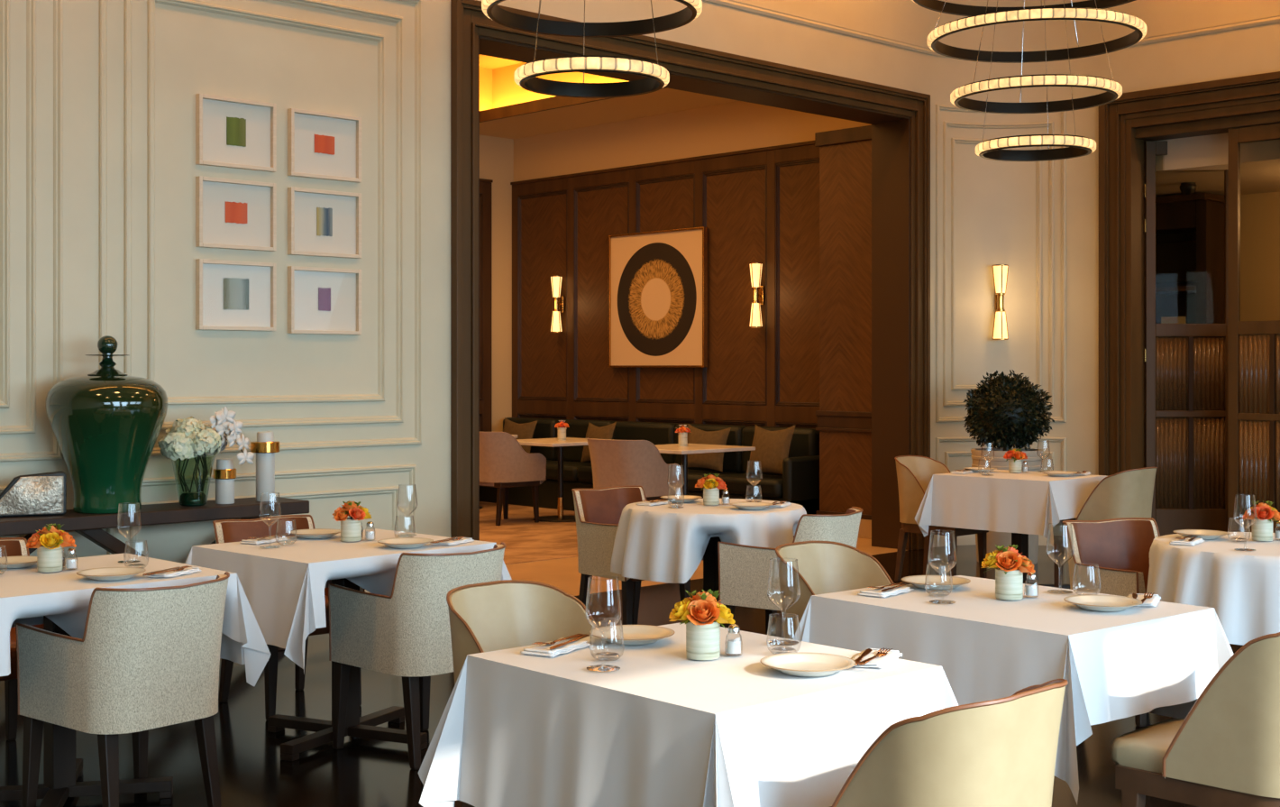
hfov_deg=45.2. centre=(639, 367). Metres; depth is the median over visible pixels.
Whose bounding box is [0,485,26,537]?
trim
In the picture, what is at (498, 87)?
ceiling
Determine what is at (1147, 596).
fork
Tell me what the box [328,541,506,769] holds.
tub chair
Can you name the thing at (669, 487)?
tumbler
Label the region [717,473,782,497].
seat cushion
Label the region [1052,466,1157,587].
chair
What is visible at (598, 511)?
tub chair
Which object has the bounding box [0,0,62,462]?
trim
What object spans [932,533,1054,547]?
baseboard
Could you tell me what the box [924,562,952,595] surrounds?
tumbler
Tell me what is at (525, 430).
cushion
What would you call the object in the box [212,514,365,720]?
tub chair
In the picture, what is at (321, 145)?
framed print
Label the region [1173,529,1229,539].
plate
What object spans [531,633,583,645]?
fork
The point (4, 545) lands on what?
tumbler
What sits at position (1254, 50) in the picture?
wall
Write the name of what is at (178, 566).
table knife
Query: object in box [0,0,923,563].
wall
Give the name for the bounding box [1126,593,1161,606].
napkin
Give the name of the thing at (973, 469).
plate
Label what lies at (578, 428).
cushion
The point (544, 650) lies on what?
napkin
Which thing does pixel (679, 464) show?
wine glass
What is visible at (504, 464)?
armchair
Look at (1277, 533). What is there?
salt shaker
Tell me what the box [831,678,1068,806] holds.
chair
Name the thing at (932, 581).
plate
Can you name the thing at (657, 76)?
ring chandelier
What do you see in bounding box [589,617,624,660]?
tumbler
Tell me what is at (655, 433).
cushion
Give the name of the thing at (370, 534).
salt shaker
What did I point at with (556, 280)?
wall sconce
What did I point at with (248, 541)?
napkin
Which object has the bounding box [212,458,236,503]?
holder
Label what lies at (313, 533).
plate
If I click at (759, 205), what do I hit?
panelling
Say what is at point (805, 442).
cushion
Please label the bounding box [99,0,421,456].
trim
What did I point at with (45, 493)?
sculpture
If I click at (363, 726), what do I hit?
dining table
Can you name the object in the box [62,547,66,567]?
pepper shaker
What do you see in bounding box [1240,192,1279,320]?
wall
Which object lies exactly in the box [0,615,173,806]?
dining table
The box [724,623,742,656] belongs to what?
salt shaker
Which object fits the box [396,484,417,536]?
wine glass
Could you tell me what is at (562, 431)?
flower pot
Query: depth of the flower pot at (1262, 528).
6.08 m
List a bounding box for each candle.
[216,458,233,468]
[256,431,274,441]
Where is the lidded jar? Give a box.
[45,335,168,513]
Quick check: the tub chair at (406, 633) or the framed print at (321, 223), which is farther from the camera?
the framed print at (321, 223)
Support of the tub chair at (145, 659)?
on the floor at (365, 772)
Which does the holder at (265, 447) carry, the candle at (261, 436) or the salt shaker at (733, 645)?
the candle at (261, 436)
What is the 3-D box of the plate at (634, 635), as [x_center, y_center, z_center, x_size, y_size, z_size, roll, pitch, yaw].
[-0.020,0.674,3.858,0.214,0.023,0.214,0,0,-44]
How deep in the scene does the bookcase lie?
13.84 m
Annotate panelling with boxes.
[510,140,819,428]
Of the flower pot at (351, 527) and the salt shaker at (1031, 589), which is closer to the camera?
the salt shaker at (1031, 589)
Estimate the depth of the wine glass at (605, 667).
3.49 m
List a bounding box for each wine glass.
[116,502,141,563]
[258,492,281,548]
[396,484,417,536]
[585,575,621,671]
[667,464,684,508]
[746,460,762,502]
[767,557,800,645]
[927,530,957,603]
[980,442,994,475]
[1046,522,1074,594]
[1233,493,1257,550]
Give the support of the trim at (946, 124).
attached to the wall at (996, 200)
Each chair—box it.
[0,537,43,740]
[15,571,229,806]
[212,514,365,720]
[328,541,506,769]
[446,579,597,806]
[571,485,690,624]
[717,506,862,636]
[775,540,893,639]
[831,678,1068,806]
[894,455,988,581]
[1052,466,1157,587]
[1062,517,1160,726]
[1110,631,1279,806]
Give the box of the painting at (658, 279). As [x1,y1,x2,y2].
[608,226,707,366]
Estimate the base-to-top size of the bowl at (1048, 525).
0.122 m
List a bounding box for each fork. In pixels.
[146,565,191,575]
[248,533,287,538]
[434,536,466,542]
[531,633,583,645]
[858,647,892,665]
[866,581,905,588]
[1141,592,1154,603]
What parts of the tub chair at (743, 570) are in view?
leg, leg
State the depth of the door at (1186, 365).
12.20 m
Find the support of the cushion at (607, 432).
on the banquette
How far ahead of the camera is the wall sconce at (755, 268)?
14.52 m
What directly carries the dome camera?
attached to the ceiling at (1202, 160)
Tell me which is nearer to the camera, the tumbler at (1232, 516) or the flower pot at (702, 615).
the flower pot at (702, 615)
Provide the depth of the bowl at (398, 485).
6.28 m
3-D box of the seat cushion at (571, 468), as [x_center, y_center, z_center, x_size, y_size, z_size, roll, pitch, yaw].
[-0.766,1.070,15.960,0.540,0.160,0.888,0,0,-44]
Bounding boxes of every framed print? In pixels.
[195,93,276,172]
[195,175,276,251]
[195,258,276,330]
[287,108,361,182]
[287,186,361,258]
[287,265,361,334]
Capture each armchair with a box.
[479,431,546,525]
[586,438,683,500]
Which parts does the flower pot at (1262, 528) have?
pot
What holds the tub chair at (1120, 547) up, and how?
on the floor at (365, 772)
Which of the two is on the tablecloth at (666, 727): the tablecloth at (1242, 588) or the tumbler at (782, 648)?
the tumbler at (782, 648)
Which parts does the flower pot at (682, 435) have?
pot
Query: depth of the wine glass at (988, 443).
9.80 m
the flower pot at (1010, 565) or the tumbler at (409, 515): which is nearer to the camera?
the flower pot at (1010, 565)
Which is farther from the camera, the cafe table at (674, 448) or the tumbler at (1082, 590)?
the cafe table at (674, 448)
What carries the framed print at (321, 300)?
attached to the wall at (196, 51)
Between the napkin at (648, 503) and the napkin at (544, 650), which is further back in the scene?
the napkin at (648, 503)
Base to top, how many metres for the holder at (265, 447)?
0.354 m
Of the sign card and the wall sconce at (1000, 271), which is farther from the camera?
the sign card
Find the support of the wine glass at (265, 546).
on the tablecloth at (284, 586)
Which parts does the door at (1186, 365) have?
reeded glass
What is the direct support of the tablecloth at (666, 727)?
on the dining table
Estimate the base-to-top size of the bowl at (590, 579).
0.122 m
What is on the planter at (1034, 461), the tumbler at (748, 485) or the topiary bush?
the topiary bush
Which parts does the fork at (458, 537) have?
handle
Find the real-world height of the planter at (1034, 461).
0.840 m
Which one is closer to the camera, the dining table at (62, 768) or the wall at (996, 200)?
the dining table at (62, 768)
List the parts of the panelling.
veneer panel, veneer panel, veneer panel, veneer panel, veneer panel, veneer panel, veneer panel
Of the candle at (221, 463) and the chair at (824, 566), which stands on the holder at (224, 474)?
the candle at (221, 463)
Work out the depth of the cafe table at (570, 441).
14.64 m
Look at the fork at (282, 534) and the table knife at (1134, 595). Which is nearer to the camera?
the table knife at (1134, 595)
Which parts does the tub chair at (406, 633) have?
leg, leg, leg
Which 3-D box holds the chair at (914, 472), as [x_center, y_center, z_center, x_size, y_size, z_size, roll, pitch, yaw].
[2.026,1.027,10.387,0.432,0.846,0.588,0,0,-44]
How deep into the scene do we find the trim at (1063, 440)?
12.51 m
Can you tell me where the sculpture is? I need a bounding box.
[0,471,66,517]
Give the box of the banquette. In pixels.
[479,417,819,514]
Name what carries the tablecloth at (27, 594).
on the dining table at (62, 768)
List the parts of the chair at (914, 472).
leg, leg, seat rail, leg, leg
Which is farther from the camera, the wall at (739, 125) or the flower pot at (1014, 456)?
the wall at (739, 125)
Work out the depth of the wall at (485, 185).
17.03 m
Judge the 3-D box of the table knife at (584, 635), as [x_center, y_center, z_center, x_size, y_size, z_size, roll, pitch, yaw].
[-0.175,0.670,3.764,0.016,0.004,0.210,0,0,24]
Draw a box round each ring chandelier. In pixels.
[481,0,702,98]
[911,0,1146,161]
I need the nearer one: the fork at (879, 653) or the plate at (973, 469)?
the fork at (879, 653)
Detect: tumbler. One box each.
[0,545,8,574]
[123,539,148,567]
[274,519,297,544]
[393,514,415,537]
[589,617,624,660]
[667,486,684,506]
[745,484,761,502]
[766,612,801,654]
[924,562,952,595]
[1072,562,1100,594]
[1227,516,1250,541]
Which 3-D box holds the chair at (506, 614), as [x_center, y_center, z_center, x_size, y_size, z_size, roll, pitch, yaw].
[-0.232,1.027,4.123,0.432,0.846,0.588,0,0,-45]
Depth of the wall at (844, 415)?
13.27 m
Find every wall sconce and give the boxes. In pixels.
[550,275,564,332]
[749,262,764,327]
[992,264,1008,339]
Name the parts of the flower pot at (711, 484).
pot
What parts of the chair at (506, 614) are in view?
leg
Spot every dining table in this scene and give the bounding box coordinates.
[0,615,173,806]
[267,577,427,760]
[703,536,722,626]
[1011,532,1070,589]
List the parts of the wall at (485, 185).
panel moulding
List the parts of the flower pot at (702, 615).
pot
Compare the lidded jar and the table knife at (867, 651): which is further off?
the lidded jar
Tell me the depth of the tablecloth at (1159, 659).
4.22 m
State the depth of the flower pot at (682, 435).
13.51 m
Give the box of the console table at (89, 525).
[0,496,309,650]
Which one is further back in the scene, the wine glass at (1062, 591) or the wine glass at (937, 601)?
the wine glass at (1062, 591)
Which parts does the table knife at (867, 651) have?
handle, blade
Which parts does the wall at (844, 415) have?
rail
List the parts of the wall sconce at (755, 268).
lamp shade, lamp shade, plate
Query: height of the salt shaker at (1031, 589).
0.073 m
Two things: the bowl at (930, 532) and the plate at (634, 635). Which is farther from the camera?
the bowl at (930, 532)
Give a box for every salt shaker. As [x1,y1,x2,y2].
[64,547,78,569]
[365,521,375,539]
[721,489,730,503]
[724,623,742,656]
[1022,460,1028,472]
[1024,572,1038,597]
[1274,521,1279,539]
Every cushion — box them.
[502,417,537,453]
[502,417,559,460]
[545,460,591,481]
[555,419,617,462]
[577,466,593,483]
[580,421,616,462]
[612,420,678,464]
[674,423,745,473]
[680,424,731,471]
[687,469,737,492]
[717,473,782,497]
[741,425,819,475]
[747,424,795,474]
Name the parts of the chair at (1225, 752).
leg, seat, leg, seat rail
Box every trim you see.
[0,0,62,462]
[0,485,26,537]
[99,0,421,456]
[106,464,416,593]
[479,87,667,122]
[702,0,1279,57]
[935,104,1066,421]
[935,436,1066,471]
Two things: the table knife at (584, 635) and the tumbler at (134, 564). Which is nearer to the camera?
the table knife at (584, 635)
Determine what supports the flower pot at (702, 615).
on the tablecloth at (666, 727)
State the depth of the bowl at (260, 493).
5.86 m
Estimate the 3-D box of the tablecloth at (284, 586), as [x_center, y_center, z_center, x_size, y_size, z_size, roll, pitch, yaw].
[-1.150,0.879,5.998,0.935,0.382,1.110,0,0,43]
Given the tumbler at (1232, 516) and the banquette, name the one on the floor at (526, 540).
the banquette
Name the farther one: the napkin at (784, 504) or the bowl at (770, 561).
the napkin at (784, 504)
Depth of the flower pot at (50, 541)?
5.15 m
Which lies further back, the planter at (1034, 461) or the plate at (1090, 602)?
the planter at (1034, 461)
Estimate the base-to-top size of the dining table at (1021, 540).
0.756 m
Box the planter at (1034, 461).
[970,448,1042,564]
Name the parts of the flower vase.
glass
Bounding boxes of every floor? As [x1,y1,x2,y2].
[0,544,1243,806]
[479,501,577,564]
[505,537,897,595]
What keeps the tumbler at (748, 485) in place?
on the tablecloth at (661, 543)
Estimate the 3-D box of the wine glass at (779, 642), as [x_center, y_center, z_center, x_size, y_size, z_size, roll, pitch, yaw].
[0.358,0.581,3.826,0.083,0.208,0.083,0,0,-44]
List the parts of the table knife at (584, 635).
blade, handle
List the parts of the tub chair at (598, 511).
leg, leg, seat, leg, leg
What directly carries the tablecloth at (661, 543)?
on the round dining table at (710, 557)
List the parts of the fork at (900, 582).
handle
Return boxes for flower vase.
[157,406,254,506]
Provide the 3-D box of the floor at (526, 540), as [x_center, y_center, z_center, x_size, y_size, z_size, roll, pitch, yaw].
[-3.056,1.508,12.773,9.300,0.124,4.950,0,0,-44]
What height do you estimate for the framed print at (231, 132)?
0.364 m
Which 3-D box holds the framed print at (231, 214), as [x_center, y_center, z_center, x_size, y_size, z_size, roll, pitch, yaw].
[-2.126,-0.808,8.104,0.450,0.364,0.040,0,0,-44]
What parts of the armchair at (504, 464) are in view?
leg, leg, seat rail, leg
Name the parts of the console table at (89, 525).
crossed leg, crossed leg, crossed leg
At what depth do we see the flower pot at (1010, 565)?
4.54 m
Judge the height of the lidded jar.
0.840 m
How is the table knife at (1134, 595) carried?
on the napkin at (1153, 601)
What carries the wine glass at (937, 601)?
on the tablecloth at (1159, 659)
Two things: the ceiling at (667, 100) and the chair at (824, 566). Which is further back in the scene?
the ceiling at (667, 100)
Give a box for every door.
[1143,140,1228,536]
[1228,123,1279,532]
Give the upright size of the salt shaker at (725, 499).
0.073 m
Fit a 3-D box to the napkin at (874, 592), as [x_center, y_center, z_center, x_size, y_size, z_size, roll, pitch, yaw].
[0.749,0.679,4.688,0.094,0.014,0.183,0,0,38]
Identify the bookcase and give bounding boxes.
[1155,192,1224,323]
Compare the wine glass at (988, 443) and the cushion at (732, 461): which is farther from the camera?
the cushion at (732, 461)
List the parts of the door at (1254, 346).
reeded glass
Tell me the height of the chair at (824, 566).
0.846 m
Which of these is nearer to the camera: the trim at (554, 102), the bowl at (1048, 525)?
the bowl at (1048, 525)
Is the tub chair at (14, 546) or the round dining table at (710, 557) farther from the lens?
the round dining table at (710, 557)
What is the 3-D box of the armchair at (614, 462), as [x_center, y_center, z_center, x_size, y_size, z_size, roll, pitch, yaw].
[-0.076,1.016,12.766,0.650,0.868,0.667,0,0,38]
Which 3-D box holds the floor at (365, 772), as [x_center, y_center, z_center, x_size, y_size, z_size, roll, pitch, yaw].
[1.452,1.510,4.889,14.070,0.120,9.635,0,0,-44]
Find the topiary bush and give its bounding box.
[963,369,1054,450]
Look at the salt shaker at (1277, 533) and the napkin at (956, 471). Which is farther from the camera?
the napkin at (956, 471)
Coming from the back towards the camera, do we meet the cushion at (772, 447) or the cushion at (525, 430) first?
the cushion at (525, 430)
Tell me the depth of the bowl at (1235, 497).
5.78 m
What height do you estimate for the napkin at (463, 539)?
0.014 m
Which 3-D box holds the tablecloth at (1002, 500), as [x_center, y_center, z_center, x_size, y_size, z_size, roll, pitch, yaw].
[2.449,0.891,9.881,0.939,0.404,1.039,0,0,-44]
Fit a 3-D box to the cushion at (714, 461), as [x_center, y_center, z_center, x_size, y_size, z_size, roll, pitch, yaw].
[0.616,0.753,14.535,0.523,0.432,0.178,0,0,34]
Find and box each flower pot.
[26,523,76,572]
[332,500,371,541]
[554,420,569,439]
[668,589,735,659]
[674,424,690,446]
[694,473,727,505]
[980,544,1035,600]
[1003,448,1027,472]
[1242,500,1279,540]
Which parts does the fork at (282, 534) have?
handle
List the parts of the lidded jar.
lid, knob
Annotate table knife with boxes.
[142,566,179,575]
[256,533,291,539]
[430,536,456,542]
[549,633,589,649]
[854,648,872,665]
[880,582,910,591]
[1132,593,1137,598]
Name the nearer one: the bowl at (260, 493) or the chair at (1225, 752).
the chair at (1225, 752)
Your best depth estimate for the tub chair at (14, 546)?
5.96 m
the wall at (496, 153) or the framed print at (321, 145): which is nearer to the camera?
the framed print at (321, 145)
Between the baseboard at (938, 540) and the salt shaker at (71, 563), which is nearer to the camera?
the salt shaker at (71, 563)
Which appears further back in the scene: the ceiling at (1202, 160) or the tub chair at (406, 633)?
the ceiling at (1202, 160)
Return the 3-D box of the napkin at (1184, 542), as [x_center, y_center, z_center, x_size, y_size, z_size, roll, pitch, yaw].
[2.147,0.679,6.032,0.094,0.014,0.183,0,0,33]
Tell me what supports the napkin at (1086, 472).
on the tablecloth at (1002, 500)
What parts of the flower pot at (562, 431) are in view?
pot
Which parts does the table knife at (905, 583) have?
blade, handle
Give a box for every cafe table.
[516,437,613,521]
[654,443,755,494]
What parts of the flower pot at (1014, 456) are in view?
pot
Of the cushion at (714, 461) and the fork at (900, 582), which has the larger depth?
the cushion at (714, 461)
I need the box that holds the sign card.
[1161,316,1185,323]
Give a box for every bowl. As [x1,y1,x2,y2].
[116,503,141,537]
[258,493,281,523]
[396,484,417,514]
[585,578,621,631]
[767,560,800,609]
[927,531,957,573]
[1046,524,1074,564]
[1233,496,1257,527]
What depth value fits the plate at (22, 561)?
5.37 m
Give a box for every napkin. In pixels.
[142,566,201,576]
[239,536,287,544]
[429,537,474,545]
[520,637,592,657]
[635,500,671,505]
[768,501,791,507]
[850,648,902,667]
[857,584,914,597]
[950,470,973,474]
[1071,471,1090,475]
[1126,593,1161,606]
[1169,536,1205,545]
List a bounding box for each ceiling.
[479,54,627,110]
[479,87,738,139]
[1154,132,1279,196]
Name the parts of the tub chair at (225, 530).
leg, leg, leg, seat, leg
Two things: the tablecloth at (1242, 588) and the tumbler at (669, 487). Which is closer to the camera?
the tablecloth at (1242, 588)
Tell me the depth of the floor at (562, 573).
10.82 m
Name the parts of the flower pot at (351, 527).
pot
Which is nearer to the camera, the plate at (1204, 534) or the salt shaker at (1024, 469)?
the plate at (1204, 534)
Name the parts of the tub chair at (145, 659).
leg, leg, leg, leg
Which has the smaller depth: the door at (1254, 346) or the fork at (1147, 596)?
the fork at (1147, 596)
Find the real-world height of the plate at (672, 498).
0.023 m
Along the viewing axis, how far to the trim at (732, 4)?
11.55 m
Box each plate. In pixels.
[0,555,36,567]
[76,566,146,580]
[288,528,340,538]
[377,537,433,548]
[589,624,674,645]
[660,494,702,502]
[729,502,773,509]
[760,652,855,676]
[901,575,970,589]
[964,466,996,472]
[1042,470,1077,475]
[1063,594,1142,611]
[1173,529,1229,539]
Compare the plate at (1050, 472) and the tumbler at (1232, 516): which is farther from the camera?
the plate at (1050, 472)
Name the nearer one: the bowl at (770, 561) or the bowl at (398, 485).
the bowl at (770, 561)
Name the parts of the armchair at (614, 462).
seat rail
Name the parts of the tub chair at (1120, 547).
leg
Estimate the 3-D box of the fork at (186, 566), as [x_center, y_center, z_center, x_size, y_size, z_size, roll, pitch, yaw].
[-1.554,0.669,5.073,0.025,0.009,0.195,0,0,25]
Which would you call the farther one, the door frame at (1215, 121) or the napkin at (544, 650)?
the door frame at (1215, 121)
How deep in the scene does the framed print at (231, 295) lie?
8.10 m
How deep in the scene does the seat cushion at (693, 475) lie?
14.34 m
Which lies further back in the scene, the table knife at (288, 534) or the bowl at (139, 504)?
the table knife at (288, 534)
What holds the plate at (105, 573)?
on the tablecloth at (27, 594)
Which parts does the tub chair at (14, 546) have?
seat, leg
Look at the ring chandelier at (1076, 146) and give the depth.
9.39 m
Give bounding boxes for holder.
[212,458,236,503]
[250,431,280,501]
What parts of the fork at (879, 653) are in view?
handle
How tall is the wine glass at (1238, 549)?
0.208 m
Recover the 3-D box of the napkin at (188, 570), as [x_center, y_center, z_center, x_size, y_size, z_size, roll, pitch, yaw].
[-1.554,0.679,5.109,0.094,0.014,0.183,0,0,22]
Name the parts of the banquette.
arm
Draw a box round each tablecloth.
[0,553,270,685]
[184,528,511,672]
[418,621,958,806]
[610,498,806,583]
[793,575,1234,804]
[914,469,1106,547]
[1146,531,1279,645]
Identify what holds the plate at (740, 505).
on the tablecloth at (661, 543)
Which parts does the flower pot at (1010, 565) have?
pot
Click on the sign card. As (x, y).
(1164, 319)
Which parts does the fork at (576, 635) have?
handle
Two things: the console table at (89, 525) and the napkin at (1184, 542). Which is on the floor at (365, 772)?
the console table at (89, 525)
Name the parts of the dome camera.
mount plate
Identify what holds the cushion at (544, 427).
on the banquette
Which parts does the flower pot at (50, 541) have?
pot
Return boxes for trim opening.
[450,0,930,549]
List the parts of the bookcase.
shelf, recess panel, cornice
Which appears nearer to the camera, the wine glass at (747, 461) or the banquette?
the wine glass at (747, 461)
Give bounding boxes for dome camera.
[1179,182,1197,195]
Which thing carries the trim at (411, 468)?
attached to the wall at (196, 51)
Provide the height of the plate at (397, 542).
0.023 m
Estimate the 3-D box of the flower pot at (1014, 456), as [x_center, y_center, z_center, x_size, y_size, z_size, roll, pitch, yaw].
[2.457,0.607,10.078,0.160,0.156,0.157,0,0,-44]
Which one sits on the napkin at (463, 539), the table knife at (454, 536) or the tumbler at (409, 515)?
the table knife at (454, 536)
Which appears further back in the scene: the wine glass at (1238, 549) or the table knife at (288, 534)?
the table knife at (288, 534)
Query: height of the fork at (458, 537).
0.009 m
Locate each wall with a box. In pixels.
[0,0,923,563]
[479,135,513,431]
[479,178,493,431]
[513,100,871,182]
[814,125,871,539]
[923,0,1091,475]
[1091,0,1279,475]
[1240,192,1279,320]
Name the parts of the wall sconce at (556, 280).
lamp shade, lamp shade, plate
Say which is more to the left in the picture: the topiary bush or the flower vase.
the flower vase
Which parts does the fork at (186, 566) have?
handle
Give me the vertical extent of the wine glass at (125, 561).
0.208 m
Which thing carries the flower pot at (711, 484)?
on the tablecloth at (661, 543)
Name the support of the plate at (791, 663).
on the tablecloth at (666, 727)
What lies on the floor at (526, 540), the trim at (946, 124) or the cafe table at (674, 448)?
the cafe table at (674, 448)
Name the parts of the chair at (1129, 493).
seat, leg, seat rail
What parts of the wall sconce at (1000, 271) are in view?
plate, lamp shade, lamp shade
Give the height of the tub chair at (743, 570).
0.786 m
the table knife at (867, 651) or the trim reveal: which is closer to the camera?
the table knife at (867, 651)
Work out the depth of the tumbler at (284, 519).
5.97 m
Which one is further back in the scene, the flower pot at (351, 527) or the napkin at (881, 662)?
the flower pot at (351, 527)
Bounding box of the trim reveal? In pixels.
[478,35,910,549]

